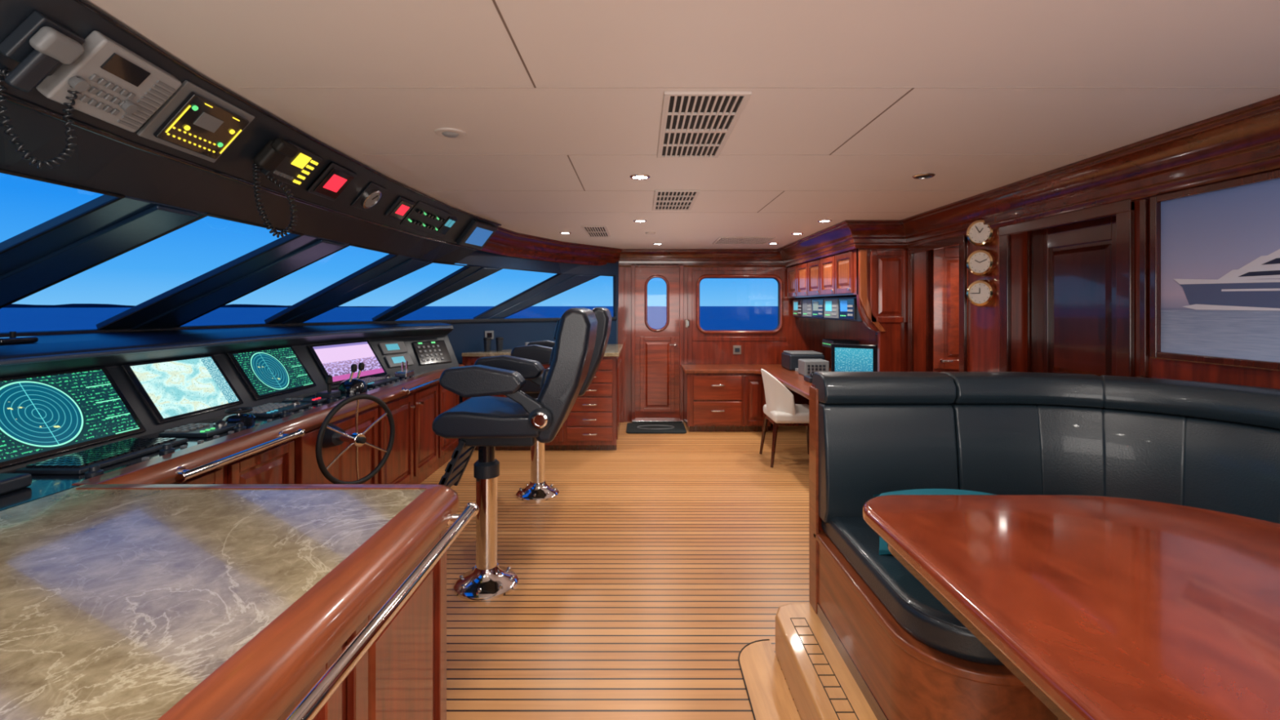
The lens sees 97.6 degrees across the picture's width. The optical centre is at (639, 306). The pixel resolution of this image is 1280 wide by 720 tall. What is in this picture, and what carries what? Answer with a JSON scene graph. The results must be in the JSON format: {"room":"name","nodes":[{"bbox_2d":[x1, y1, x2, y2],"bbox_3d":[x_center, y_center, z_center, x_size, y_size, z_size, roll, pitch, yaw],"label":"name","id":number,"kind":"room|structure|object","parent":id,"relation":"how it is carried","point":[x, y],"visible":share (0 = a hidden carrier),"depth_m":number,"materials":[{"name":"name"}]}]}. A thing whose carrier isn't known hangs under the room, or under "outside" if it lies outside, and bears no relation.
{"room":"control cabin","nodes":[
{"label":"control cabin","id":0,"kind":"room"},
{"bbox_2d":[0,484,459,719],"bbox_3d":[-1.173,1.019,0.623,1.215,0.902,2.445,0,0,0],"label":"countertop","id":1,"kind":"structure","parent":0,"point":[118,602],"depth_m":1.19,"materials":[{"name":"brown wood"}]},
{"bbox_2d":[283,502,479,719],"bbox_3d":[-0.540,0.635,0.920,0.076,0.045,1.664,0,0,0],"label":"rail","id":2,"kind":"object","parent":1,"relation":"attached to","point":[308,706],"visible":0.89,"depth_m":1.08,"materials":[{"name":"silver metal"}]},
{"bbox_2d":[447,320,616,403],"bbox_3d":[-1.910,0.805,2.777,3.219,1.330,8.754,0,0,0],"label":"wall","id":3,"kind":"structure","parent":0,"point":[464,337],"depth_m":6.09,"materials":[{"name":"blue paint"}]},
{"bbox_2d":[0,316,617,337],"bbox_3d":[-1.854,0.153,2.736,3.132,0.034,8.674,0,0,0],"label":"sill","id":4,"kind":"structure","parent":3,"relation":"attached to","point":[448,321],"depth_m":4.33,"materials":[{"name":"grey"}]},
{"bbox_2d":[0,194,618,329],"bbox_3d":[-1.830,-0.278,2.767,3.156,0.865,8.734,0,0,0],"label":"windshield frame","id":5,"kind":"object","parent":3,"relation":"attached to","point":[128,222],"visible":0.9,"depth_m":3.07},
{"bbox_2d":[503,275,615,318],"bbox_3d":[-0.905,-0.121,6.580,1.201,0.530,0.971,0,0,0],"label":"gasket","id":6,"kind":"object","parent":5,"relation":"attached to","point":[606,275],"visible":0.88,"depth_m":6.72,"materials":[{"name":"black rubber"}]},
{"bbox_3d":[-2.536,-0.129,1.670,1.660,0.500,1.140,0,0,0],"label":"pane","id":7,"kind":"object","parent":5,"relation":"attached to","visible":0},
{"bbox_2d":[0,168,124,254],"bbox_3d":[-2.530,-0.110,1.670,1.670,0.512,1.149,0,0,0],"label":"gasket","id":8,"kind":"object","parent":7,"relation":"attached to","point":[119,197],"visible":1,"depth_m":1.84,"materials":[{"name":"black rubber"}]},
{"bbox_3d":[-2.491,-0.129,2.740,1.570,0.500,1.080,0,0,0],"label":"pane","id":9,"kind":"object","parent":5,"relation":"attached to","visible":0},
{"bbox_2d":[0,213,303,333],"bbox_3d":[-2.485,-0.110,2.740,1.580,0.512,1.090,0,0,0],"label":"gasket","id":10,"kind":"object","parent":9,"relation":"attached to","point":[299,234],"visible":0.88,"depth_m":2.49,"materials":[{"name":"black rubber"}]},
{"bbox_3d":[-2.397,-0.129,3.800,1.380,0.500,1.040,0,0,0],"label":"pane","id":11,"kind":"object","parent":5,"relation":"attached to","visible":0},
{"bbox_2d":[177,244,398,326],"bbox_3d":[-2.390,-0.110,3.800,1.390,0.512,1.050,0,0,0],"label":"gasket","id":12,"kind":"object","parent":11,"relation":"attached to","point":[348,245],"visible":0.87,"depth_m":3.69,"materials":[{"name":"black rubber"}]},
{"bbox_3d":[-2.154,-0.128,4.808,1.230,0.500,0.530,0,0,0],"label":"pane","id":13,"kind":"object","parent":5,"relation":"attached to","visible":0},
{"bbox_2d":[301,261,471,323],"bbox_3d":[-2.145,-0.110,4.806,1.241,0.511,0.539,0,0,0],"label":"gasket","id":14,"kind":"object","parent":13,"relation":"attached to","point":[468,266],"visible":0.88,"depth_m":5.01,"materials":[{"name":"black rubber"}]},
{"bbox_3d":[-1.610,-0.132,5.804,1.400,0.510,1.200,0,0,0],"label":"pane","id":15,"kind":"object","parent":5,"relation":"attached to","visible":0},
{"bbox_2d":[401,267,561,320],"bbox_3d":[-1.600,-0.115,5.800,1.411,0.522,1.209,0,0,0],"label":"gasket","id":16,"kind":"object","parent":15,"relation":"attached to","point":[502,268],"visible":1,"depth_m":5.92,"materials":[{"name":"black rubber"}]},
{"bbox_2d":[484,330,493,339],"bbox_3d":[-1.611,0.310,5.983,0.082,0.090,0.069,0,0,0],"label":"wall outlet","id":17,"kind":"object","parent":3,"relation":"attached to","point":[487,333],"visible":0.76,"depth_m":5.97,"materials":[{"name":"grey plastic"}]},
{"bbox_2d":[420,422,809,719],"bbox_3d":[-0.400,1.500,2.850,6.000,0.060,8.900,0,0,0],"label":"floor","id":18,"kind":"structure","parent":0,"point":[655,559],"depth_m":3.07,"materials":[{"name":"brown wood"}]},
{"bbox_2d":[0,322,465,511],"bbox_3d":[-2.551,0.812,2.980,1.658,1.315,5.360,0,0,0],"label":"console","id":19,"kind":"object","parent":18,"relation":"on","point":[417,452],"depth_m":3.03,"materials":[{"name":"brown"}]},
{"bbox_2d":[0,473,31,494],"bbox_3d":[-2.090,0.545,1.690,0.220,0.085,0.280,0,0,0],"label":"telephone","id":20,"kind":"object","parent":19,"relation":"on","point":[9,482],"visible":1,"depth_m":1.78,"materials":[{"name":"grey"}]},
{"bbox_2d":[0,331,38,344],"bbox_3d":[-2.715,0.136,2.425,0.070,0.052,0.150,0,0,0],"label":"sensor","id":21,"kind":"object","parent":19,"relation":"on","point":[12,339],"visible":1,"depth_m":2.42,"materials":[{"name":"black"}]},
{"bbox_2d":[0,366,146,469],"bbox_3d":[-2.344,0.424,2.235,0.200,0.300,0.630,0,0,0],"label":"monitor","id":22,"kind":"object","parent":19,"relation":"on","point":[50,414],"visible":1,"depth_m":2.25,"materials":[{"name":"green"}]},
{"bbox_2d":[14,438,187,474],"bbox_3d":[-2.065,0.575,2.185,0.230,0.026,0.470,0,0,0],"label":"keyboard","id":23,"kind":"object","parent":19,"relation":"on","point":[108,455],"visible":1,"depth_m":2.10,"materials":[{"name":"grey plastic"}]},
{"bbox_2d":[120,354,243,424],"bbox_3d":[-2.350,0.416,2.910,0.189,0.284,0.560,0,0,0],"label":"monitor","id":24,"kind":"object","parent":19,"relation":"on","point":[172,389],"visible":1,"depth_m":2.86,"materials":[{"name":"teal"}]},
{"bbox_2d":[159,420,236,437],"bbox_3d":[-2.040,0.566,2.610,0.220,0.044,0.220,0,0,0],"label":"keypad","id":25,"kind":"object","parent":19,"relation":"on","point":[191,430],"visible":0.98,"depth_m":2.56,"materials":[{"name":"grey"}]},
{"bbox_2d":[174,428,305,483],"bbox_3d":[-1.720,0.635,2.440,0.080,0.044,0.744,0,0,0],"label":"grab rail","id":26,"kind":"object","parent":19,"relation":"attached to","point":[182,474],"visible":1,"depth_m":2.32,"materials":[{"name":"silver metal"}]},
{"bbox_2d":[226,345,316,400],"bbox_3d":[-2.345,0.416,3.597,0.200,0.284,0.593,0,0,0],"label":"monitor","id":27,"kind":"object","parent":19,"relation":"on","point":[268,372],"visible":1,"depth_m":3.54,"materials":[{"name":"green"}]},
{"bbox_2d":[232,400,311,417],"bbox_3d":[-2.040,0.566,3.125,0.220,0.044,0.350,0,0,0],"label":"keypad","id":28,"kind":"object","parent":19,"relation":"on","point":[268,410],"visible":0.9,"depth_m":3.10,"materials":[{"name":"grey"}]},
{"bbox_2d":[282,397,327,404],"bbox_3d":[-2.040,0.574,3.410,0.220,0.028,0.100,0,0,0],"label":"keypad","id":29,"kind":"object","parent":19,"relation":"on","point":[313,401],"visible":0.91,"depth_m":3.38,"materials":[{"name":"grey"}]},
{"bbox_2d":[315,374,340,399],"bbox_3d":[-1.980,0.513,3.560,0.100,0.150,0.120,0,0,0],"label":"joystick","id":30,"kind":"object","parent":19,"relation":"on","point":[336,393],"visible":0.94,"depth_m":3.54,"materials":[{"name":"grey"}]},
{"bbox_2d":[306,340,386,385],"bbox_3d":[-2.265,0.430,4.375,0.300,0.288,0.690,0,0,0],"label":"monitor","id":31,"kind":"object","parent":19,"relation":"on","point":[335,360],"visible":0.76,"depth_m":4.32,"materials":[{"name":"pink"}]},
{"bbox_2d":[337,362,367,394],"bbox_3d":[-1.970,0.490,3.840,0.180,0.195,0.180,0,0,0],"label":"lever","id":32,"kind":"object","parent":19,"relation":"on","point":[351,385],"visible":0.98,"depth_m":3.78,"materials":[{"name":"black"}]},
{"bbox_2d":[315,394,395,484],"bbox_3d":[-1.622,0.735,3.080,0.361,0.498,0.459,0,0,0],"label":"wheel","id":33,"kind":"object","parent":19,"relation":"attached to","point":[329,435],"visible":0.98,"depth_m":3.08,"materials":[{"name":"black rubber"}]},
{"bbox_2d":[360,374,399,386],"bbox_3d":[-2.040,0.566,4.275,0.220,0.044,0.450,0,0,0],"label":"keypad","id":34,"kind":"object","parent":19,"relation":"on","point":[370,381],"visible":0.78,"depth_m":4.28,"materials":[{"name":"grey"}]},
{"bbox_2d":[378,341,413,368],"bbox_3d":[-2.130,0.421,4.899,0.230,0.207,0.293,0,0,0],"label":"display","id":35,"kind":"object","parent":19,"relation":"on","point":[394,361],"visible":0.99,"depth_m":4.88,"materials":[{"name":"grey plastic"}]},
{"bbox_2d":[395,360,413,377],"bbox_3d":[-1.950,0.523,4.640,0.100,0.130,0.160,0,0,0],"label":"lever","id":36,"kind":"object","parent":19,"relation":"on","point":[406,373],"visible":0.97,"depth_m":4.59,"materials":[{"name":"silver metal"}]},
{"bbox_2d":[401,377,439,394],"bbox_3d":[-1.720,0.625,4.600,0.080,0.044,1.024,0,0,0],"label":"grab rail","id":37,"kind":"object","parent":19,"relation":"attached to","point":[406,391],"visible":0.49,"depth_m":4.28,"materials":[{"name":"silver metal"}]},
{"bbox_2d":[412,340,452,364],"bbox_3d":[-1.935,0.430,5.218,0.304,0.206,0.347,0,0,0],"label":"panel","id":38,"kind":"object","parent":19,"relation":"on","point":[433,352],"visible":1,"depth_m":5.20,"materials":[{"name":"black"}]},
{"bbox_2d":[431,307,597,600],"bbox_3d":[-0.642,0.739,2.960,0.803,1.461,0.650,0,0,0],"label":"chair","id":39,"kind":"object","parent":18,"relation":"on","point":[484,420],"visible":0.98,"depth_m":2.72,"materials":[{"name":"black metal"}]},
{"bbox_2d":[462,343,622,449],"bbox_3d":[-1.005,0.970,6.309,1.590,1.000,1.356,0,0,0],"label":"base cabinet","id":40,"kind":"object","parent":18,"relation":"on","point":[593,422],"visible":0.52,"depth_m":5.66,"materials":[{"name":"brown wood"}]},
{"bbox_2d":[483,337,491,351],"bbox_3d":[-1.580,0.398,5.800,0.080,0.145,0.080,0,0,0],"label":"travel mug","id":41,"kind":"object","parent":40,"relation":"on","point":[487,340],"visible":1,"depth_m":5.77,"materials":[{"name":"grey"}]},
{"bbox_2d":[495,337,503,351],"bbox_3d":[-1.470,0.398,5.860,0.080,0.145,0.080,0,0,0],"label":"travel mug","id":42,"kind":"object","parent":40,"relation":"on","point":[499,340],"visible":1,"depth_m":5.83,"materials":[{"name":"grey"}]},
{"bbox_2d":[511,306,612,501],"bbox_3d":[-0.632,0.739,4.380,0.803,1.461,0.650,0,0,0],"label":"chair","id":43,"kind":"object","parent":18,"relation":"on","point":[537,490],"visible":0.34,"depth_m":4.20,"materials":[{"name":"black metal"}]},
{"bbox_2d":[626,422,686,433],"bbox_3d":[0.190,1.459,6.720,0.700,0.020,0.540,0,0,0],"label":"doormat","id":44,"kind":"object","parent":18,"relation":"on","point":[632,428],"visible":1,"depth_m":6.67,"materials":[{"name":"black"}]},
{"bbox_2d":[631,419,684,422],"bbox_3d":[0.225,1.455,7.110,0.650,0.030,0.180,0,0,0],"label":"threshold","id":45,"kind":"object","parent":18,"relation":"on","point":[635,420],"visible":0.61,"depth_m":7.02,"materials":[{"name":"silver metal"}]},
{"bbox_2d":[680,364,831,431],"bbox_3d":[1.405,1.103,5.740,1.770,0.735,2.680,0,0,0],"label":"desk unit","id":46,"kind":"object","parent":18,"relation":"on","point":[717,397],"visible":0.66,"depth_m":6.50,"materials":[{"name":"brown wood"}]},
{"bbox_2d":[781,350,824,371],"bbox_3d":[1.900,0.634,6.510,0.400,0.200,0.480,0,0,0],"label":"printer","id":47,"kind":"object","parent":46,"relation":"on","point":[789,358],"visible":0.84,"depth_m":6.37,"materials":[{"name":"grey plastic"}]},
{"bbox_2d":[804,373,814,382],"bbox_3d":[1.720,0.692,5.450,0.200,0.085,0.200,0,0,0],"label":"desk phone","id":48,"kind":"object","parent":46,"relation":"on","point":[807,378],"visible":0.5,"depth_m":5.39,"materials":[{"name":"grey"}]},
{"bbox_2d":[798,359,829,375],"bbox_3d":[1.850,0.654,5.971,0.260,0.160,0.258,0,0,0],"label":"radio","id":49,"kind":"object","parent":46,"relation":"on","point":[806,366],"visible":0.77,"depth_m":5.85,"materials":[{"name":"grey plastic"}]},
{"bbox_2d":[786,248,907,371],"bbox_3d":[2.107,0.014,5.933,0.545,1.428,2.315,0,0,0],"label":"upper cabinet","id":50,"kind":"object","parent":46,"relation":"on","point":[877,278],"visible":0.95,"depth_m":4.79,"materials":[{"name":"brown wood"}]},
{"bbox_2d":[792,296,862,322],"bbox_3d":[2.097,0.025,5.975,0.386,0.230,2.150,0,0,0],"label":"equipment rack","id":51,"kind":"object","parent":50,"relation":"attached to","point":[844,308],"visible":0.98,"depth_m":5.67,"materials":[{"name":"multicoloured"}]},
{"bbox_2d":[831,343,877,371],"bbox_3d":[1.931,0.539,5.057,0.342,0.390,0.261,0,0,0],"label":"desktop monitor","id":52,"kind":"object","parent":46,"relation":"on","point":[844,357],"visible":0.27,"depth_m":5.03,"materials":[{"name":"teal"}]},
{"bbox_2d":[759,368,808,467],"bbox_3d":[1.424,1.035,5.331,0.538,0.874,0.503,0,0,0],"label":"desk chair","id":53,"kind":"object","parent":18,"relation":"on","point":[780,409],"visible":0.95,"depth_m":5.13,"materials":[{"name":"white leather"}]},
{"bbox_2d":[737,603,1059,719],"bbox_3d":[1.353,1.384,0.431,1.895,0.171,4.063,0,0,0],"label":"step","id":54,"kind":"structure","parent":18,"relation":"on","point":[821,686],"depth_m":2.09,"materials":[{"name":"brown wood"}]},
{"bbox_2d":[808,371,1279,719],"bbox_3d":[1.501,0.790,1.028,1.518,1.020,2.864,0,0,0],"label":"settee","id":55,"kind":"object","parent":54,"relation":"on","point":[1215,446],"visible":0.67,"depth_m":2.15,"materials":[{"name":"leather"}]},
{"bbox_2d":[821,516,1004,665],"bbox_3d":[1.494,0.910,1.004,1.452,0.110,2.809,0,0,0],"label":"seat cushion","id":56,"kind":"object","parent":55,"relation":"on","point":[925,628],"depth_m":1.68,"materials":[{"name":"black leather"}]},
{"bbox_2d":[873,488,994,555],"bbox_3d":[1.040,0.749,1.950,0.440,0.211,0.156,0,0,0],"label":"throw pillow","id":57,"kind":"object","parent":55,"relation":"on","point":[883,548],"visible":0.15,"depth_m":1.95,"materials":[{"name":"teal fabric"}]},
{"bbox_2d":[862,494,1279,719],"bbox_3d":[1.190,0.934,0.575,1.120,0.732,2.250,0,0,0],"label":"dining table","id":58,"kind":"object","parent":54,"relation":"on","point":[1102,607],"visible":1,"depth_m":1.12,"materials":[{"name":"brown wood"}]},
{"bbox_2d":[645,231,655,235],"bbox_3d":[0.100,-0.700,5.400,0.100,0.020,0.100,0,0,0],"label":"ceiling sensor","id":59,"kind":"object","parent":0,"point":[646,233],"depth_m":5.37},
{"bbox_2d":[87,0,1279,248],"bbox_3d":[0.350,-0.750,2.850,4.500,0.120,8.900,0,0,0],"label":"ceiling","id":60,"kind":"structure","parent":0,"point":[512,156],"depth_m":1.83,"materials":[{"name":"paint"}]},
{"bbox_2d":[0,0,501,263],"bbox_3d":[-1.444,-0.537,1.626,0.752,0.345,6.453,0,0,0],"label":"console","id":61,"kind":"object","parent":60,"relation":"attached to","point":[108,157],"visible":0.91,"depth_m":1.94,"materials":[{"name":"grey"}]},
{"bbox_2d":[0,10,84,168],"bbox_3d":[-1.382,-0.490,1.316,0.176,0.322,0.195,0,0,0],"label":"handset","id":62,"kind":"object","parent":61,"relation":"attached to","point":[41,45],"visible":1,"depth_m":1.26,"materials":[{"name":"grey"}]},
{"bbox_2d":[35,30,181,132],"bbox_3d":[-1.396,-0.587,1.492,0.188,0.171,0.296,0,0,0],"label":"telephone","id":63,"kind":"object","parent":61,"relation":"attached to","point":[115,85],"visible":1,"depth_m":1.45,"materials":[{"name":"grey plastic"}]},
{"bbox_2d":[117,80,176,130],"bbox_3d":[-1.396,-0.568,1.588,0.106,0.123,0.070,0,0,-8],"label":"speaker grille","id":64,"kind":"object","parent":63,"relation":"attached to","point":[151,95],"depth_m":1.58,"materials":[{"name":"grey plastic"}]},
{"bbox_2d":[137,80,254,162],"bbox_3d":[-1.442,-0.596,1.840,0.165,0.171,0.327,0,0,0],"label":"panel","id":65,"kind":"object","parent":61,"relation":"on","point":[194,121],"visible":1,"depth_m":1.79,"materials":[{"name":"grey plastic"}]},
{"bbox_2d":[252,137,322,238],"bbox_3d":[-1.440,-0.466,2.298,0.174,0.399,0.350,0,0,0],"label":"radio","id":66,"kind":"object","parent":61,"relation":"attached to","point":[289,162],"visible":1,"depth_m":2.23,"materials":[{"name":"grey"}]},
{"bbox_2d":[306,161,356,200],"bbox_3d":[-1.471,-0.593,2.680,0.128,0.141,0.235,0,0,0],"label":"display","id":67,"kind":"object","parent":61,"relation":"on","point":[334,179],"visible":1,"depth_m":2.64,"materials":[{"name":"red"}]},
{"bbox_2d":[350,181,386,211],"bbox_3d":[-1.480,-0.596,3.060,0.117,0.132,0.180,0,0,0],"label":"gauge","id":68,"kind":"object","parent":61,"relation":"on","point":[371,195],"visible":1,"depth_m":3.03,"materials":[{"name":"grey"}]},
{"bbox_2d":[384,196,415,221],"bbox_3d":[-1.463,-0.593,3.420,0.113,0.118,0.199,0,0,0],"label":"digital readout","id":69,"kind":"object","parent":61,"relation":"on","point":[402,206],"visible":1,"depth_m":3.38,"materials":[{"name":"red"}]},
{"bbox_2d":[400,200,458,236],"bbox_3d":[-1.446,-0.596,3.895,0.173,0.154,0.676,0,0,0],"label":"switch panel","id":70,"kind":"object","parent":61,"relation":"attached to","point":[424,217],"visible":1,"depth_m":3.83,"materials":[{"name":"grey"}]},
{"bbox_2d":[455,218,497,249],"bbox_3d":[-1.336,-0.584,4.596,0.250,0.206,0.404,0,0,0],"label":"display","id":71,"kind":"object","parent":61,"relation":"attached to","point":[477,233],"visible":1,"depth_m":4.53,"materials":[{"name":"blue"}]},
{"bbox_2d":[434,127,466,137],"bbox_3d":[-0.775,-0.702,2.290,0.124,0.016,0.124,0,0,0],"label":"ceiling speaker","id":72,"kind":"object","parent":60,"relation":"attached to","point":[446,132],"depth_m":2.27},
{"bbox_2d":[559,231,571,234],"bbox_3d":[-0.720,-0.706,5.400,0.112,0.009,0.112,0,0,0],"label":"recessed light","id":73,"kind":"object","parent":60,"relation":"in","point":[562,233],"visible":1,"depth_m":5.38,"materials":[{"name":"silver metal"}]},
{"bbox_2d":[581,226,610,237],"bbox_3d":[-0.410,-0.705,5.325,0.220,0.010,0.750,0,0,0],"label":"ceiling vent","id":74,"kind":"object","parent":60,"relation":"in","point":[591,231],"visible":1,"depth_m":5.31,"materials":[{"name":"beige"}]},
{"bbox_2d":[629,173,650,179],"bbox_3d":[0.000,-0.706,3.060,0.112,0.009,0.112,0,0,0],"label":"recessed light","id":75,"kind":"object","parent":60,"relation":"in","point":[635,176],"visible":1,"depth_m":3.04,"materials":[{"name":"glass"}]},
{"bbox_2d":[633,219,646,222],"bbox_3d":[0.000,-0.706,4.640,0.112,0.009,0.112,0,0,0],"label":"recessed light","id":76,"kind":"object","parent":60,"relation":"in","point":[634,220],"visible":1,"depth_m":4.61,"materials":[{"name":"silver metal"}]},
{"bbox_2d":[652,190,700,210],"bbox_3d":[0.230,-0.705,3.760,0.280,0.010,0.680,0,0,0],"label":"ceiling vent","id":77,"kind":"object","parent":60,"relation":"in","point":[664,200],"visible":1,"depth_m":3.72,"materials":[{"name":"beige"}]},
{"bbox_2d":[657,91,751,158],"bbox_3d":[0.225,-0.705,2.250,0.290,0.010,0.800,0,0,0],"label":"ceiling vent","id":78,"kind":"object","parent":60,"relation":"in","point":[694,124],"visible":1,"depth_m":2.14,"materials":[{"name":"beige"}]},
{"bbox_2d":[712,236,776,244],"bbox_3d":[1.110,-0.705,6.050,0.580,0.010,0.600,0,0,0],"label":"ceiling vent","id":79,"kind":"object","parent":60,"relation":"in","point":[722,240],"visible":1,"depth_m":5.97,"materials":[{"name":"beige"}]},
{"bbox_2d":[240,0,1279,213],"bbox_3d":[0.400,-0.709,2.426,3.400,0.002,3.652,0,0,0],"label":"ceiling seam","id":80,"kind":"structure","parent":60,"relation":"attached to","point":[494,2],"depth_m":1.82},
{"bbox_2d":[817,219,831,222],"bbox_3d":[1.530,-0.706,4.640,0.112,0.009,0.112,0,0,0],"label":"recessed light","id":81,"kind":"object","parent":60,"relation":"in","point":[820,220],"visible":1,"depth_m":4.61,"materials":[{"name":"silver metal"}]},
{"bbox_2d":[911,173,935,178],"bbox_3d":[1.540,-0.706,3.040,0.112,0.009,0.112,0,0,0],"label":"recessed light","id":82,"kind":"object","parent":60,"relation":"in","point":[922,175],"visible":1,"depth_m":3.02,"materials":[{"name":"silver metal"}]},
{"bbox_2d":[624,266,824,422],"bbox_3d":[1.140,0.380,7.150,2.920,2.180,0.100,0,0,0],"label":"wall","id":83,"kind":"structure","parent":0,"point":[800,333],"depth_m":7.10,"materials":[{"name":"brown wood"}]},
{"bbox_2d":[454,250,618,276],"bbox_3d":[-0.965,-0.540,5.875,1.390,0.340,2.350,0,0,0],"label":"header","id":84,"kind":"object","parent":83,"relation":"attached to","point":[479,258],"depth_m":5.95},
{"bbox_2d":[616,308,617,343],"bbox_3d":[-0.290,0.470,7.088,0.020,2.000,0.025,0,0,0],"label":"stile","id":85,"kind":"object","parent":83,"relation":"attached to","point":[617,308],"visible":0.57,"depth_m":7.08,"materials":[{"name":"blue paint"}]},
{"bbox_2d":[635,267,679,419],"bbox_3d":[0.220,0.475,7.145,0.560,1.950,0.050,0,0,0],"label":"leaf","id":86,"kind":"object","parent":83,"relation":"attached to","point":[642,274],"visible":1,"depth_m":7.12,"materials":[{"name":"brown wood"}]},
{"bbox_2d":[640,275,674,412],"bbox_3d":[0.220,0.476,7.120,0.440,1.748,0.036,0,0,0],"label":"door","id":87,"kind":"structure","parent":83,"relation":"in","point":[643,408],"depth_m":7.11,"materials":[{"name":"brown wood"}]},
{"bbox_2d":[685,319,688,327],"bbox_3d":[0.605,0.220,7.089,0.060,0.100,0.022,0,0,0],"label":"light switch","id":88,"kind":"object","parent":83,"relation":"attached to","point":[686,320],"visible":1,"depth_m":7.08,"materials":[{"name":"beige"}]},
{"bbox_2d":[617,264,786,422],"bbox_3d":[0.785,0.460,7.085,2.130,2.020,0.030,0,0,0],"label":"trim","id":89,"kind":"structure","parent":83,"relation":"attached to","point":[621,269],"depth_m":7.08,"materials":[{"name":"brown wood"}]},
{"bbox_2d":[733,345,741,354],"bbox_3d":[1.230,0.555,7.090,0.100,0.110,0.020,0,0,0],"label":"wall socket","id":90,"kind":"object","parent":83,"relation":"attached to","point":[736,348],"visible":1,"depth_m":7.09,"materials":[{"name":"beige"}]},
{"bbox_2d":[696,274,782,333],"bbox_3d":[1.262,-0.025,7.092,1.099,0.754,0.044,0,0,0],"label":"frame","id":91,"kind":"object","parent":83,"relation":"attached to","point":[704,276],"visible":1,"depth_m":7.07,"materials":[{"name":"brown wood"}]},
{"bbox_2d":[702,277,779,330],"bbox_3d":[1.262,-0.025,7.160,1.067,0.722,0.032,0,0,0],"label":"window","id":92,"kind":"structure","parent":83,"relation":"in","point":[777,281],"depth_m":7.15,"materials":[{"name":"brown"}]},
{"bbox_2d":[824,319,877,365],"bbox_3d":[2.365,0.320,5.945,0.050,0.820,2.290,0,0,0],"label":"wall panel","id":93,"kind":"object","parent":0,"point":[833,329],"depth_m":6.31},
{"bbox_2d":[822,338,858,347],"bbox_3d":[2.193,0.430,6.125,0.294,0.120,0.350,0,0,0],"label":"switch","id":94,"kind":"object","parent":93,"relation":"attached to","point":[825,342],"visible":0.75,"depth_m":6.02,"materials":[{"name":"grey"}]},
{"bbox_2d":[925,231,1031,372],"bbox_3d":[2.650,0.450,3.690,0.500,2.040,2.100,0,0,0],"label":"door frame","id":95,"kind":"structure","parent":0,"point":[929,254],"depth_m":4.70,"materials":[{"name":"brown wood"}]},
{"bbox_2d":[933,244,959,372],"bbox_3d":[2.659,0.470,4.586,0.437,1.960,0.222,0,0,0],"label":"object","id":96,"kind":"object","parent":95,"relation":"attached to","point":[957,246],"depth_m":4.61,"materials":[{"name":"brown wood"}]},
{"bbox_2d":[933,247,959,369],"bbox_3d":[2.647,0.470,4.558,0.426,1.900,0.200,0,0,0],"label":"door","id":97,"kind":"structure","parent":95,"relation":"attached to","point":[940,255],"depth_m":4.61,"materials":[{"name":"brown wood"}]},
{"bbox_2d":[913,197,1279,388],"bbox_3d":[2.297,0.380,2.745,0.206,2.180,8.690,0,0,0],"label":"wall","id":98,"kind":"structure","parent":0,"point":[983,322],"depth_m":3.47,"materials":[{"name":"brown wood"}]},
{"bbox_2d":[479,94,1279,267],"bbox_3d":[0.435,-0.600,2.750,3.730,0.220,8.700,0,0,0],"label":"crown molding","id":99,"kind":"structure","parent":98,"relation":"attached to","point":[1244,141],"depth_m":3.06,"materials":[{"name":"brown wood"}]},
{"bbox_2d":[966,219,995,247],"bbox_3d":[2.273,-0.485,3.710,0.159,0.184,0.176,0,0,0],"label":"wall clock","id":100,"kind":"object","parent":98,"relation":"attached to","point":[978,233],"depth_m":3.69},
{"bbox_2d":[966,248,995,276],"bbox_3d":[2.273,-0.287,3.710,0.159,0.184,0.176,0,0,0],"label":"wall clock","id":101,"kind":"object","parent":98,"relation":"attached to","point":[981,262],"depth_m":3.69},
{"bbox_2d":[966,279,995,306],"bbox_3d":[2.273,-0.085,3.710,0.159,0.184,0.176,0,0,0],"label":"wall clock","id":102,"kind":"object","parent":98,"relation":"attached to","point":[981,292],"depth_m":3.69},
{"bbox_2d":[907,198,1134,377],"bbox_3d":[2.286,0.485,3.680,0.028,1.970,2.160,0,0,0],"label":"trim","id":103,"kind":"structure","parent":98,"relation":"attached to","point":[1124,210],"depth_m":3.24,"materials":[{"name":"brown wood"}]},
{"bbox_2d":[1031,214,1115,372],"bbox_3d":[2.440,0.465,3.075,0.040,1.970,0.770,0,0,0],"label":"door frame","id":104,"kind":"structure","parent":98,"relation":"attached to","point":[1114,215],"depth_m":3.45,"materials":[{"name":"brown wood"}]},
{"bbox_2d":[1033,215,1115,376],"bbox_3d":[2.412,0.455,3.075,0.024,1.830,0.690,0,0,0],"label":"door","id":105,"kind":"structure","parent":104,"relation":"attached to","point":[1100,231],"depth_m":3.09,"materials":[{"name":"brown wood"}]},
{"bbox_2d":[1137,199,1158,378],"bbox_3d":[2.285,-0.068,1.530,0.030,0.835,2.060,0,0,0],"label":"pilaster","id":106,"kind":"object","parent":98,"relation":"attached to","point":[1144,203],"visible":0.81,"depth_m":2.54,"materials":[{"name":"brown wood"}]},
{"bbox_2d":[1150,169,1279,370],"bbox_3d":[2.283,-0.128,1.780,0.035,0.715,1.420,0,0,0],"label":"picture","id":107,"kind":"object","parent":98,"relation":"attached to","point":[1215,248],"visible":1,"depth_m":2.21,"materials":[{"name":"multicoloured paper"}]},
{"label":"outside","id":108,"kind":"structure","parent":0,"visible":0},
{"bbox_2d":[0,306,777,332],"bbox_3d":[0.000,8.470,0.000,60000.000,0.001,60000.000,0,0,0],"label":"sea","id":109,"kind":"structure","parent":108,"point":[711,317],"depth_m":464.32,"materials":[{"name":"blue liquid"}]},
{"bbox_2d":[3,303,369,307],"bbox_3d":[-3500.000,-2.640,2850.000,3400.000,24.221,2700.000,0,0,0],"label":"coastline","id":110,"kind":"structure","parent":109,"relation":"on","point":[11,305],"depth_m":3186.28,"materials":[{"name":"blue"}]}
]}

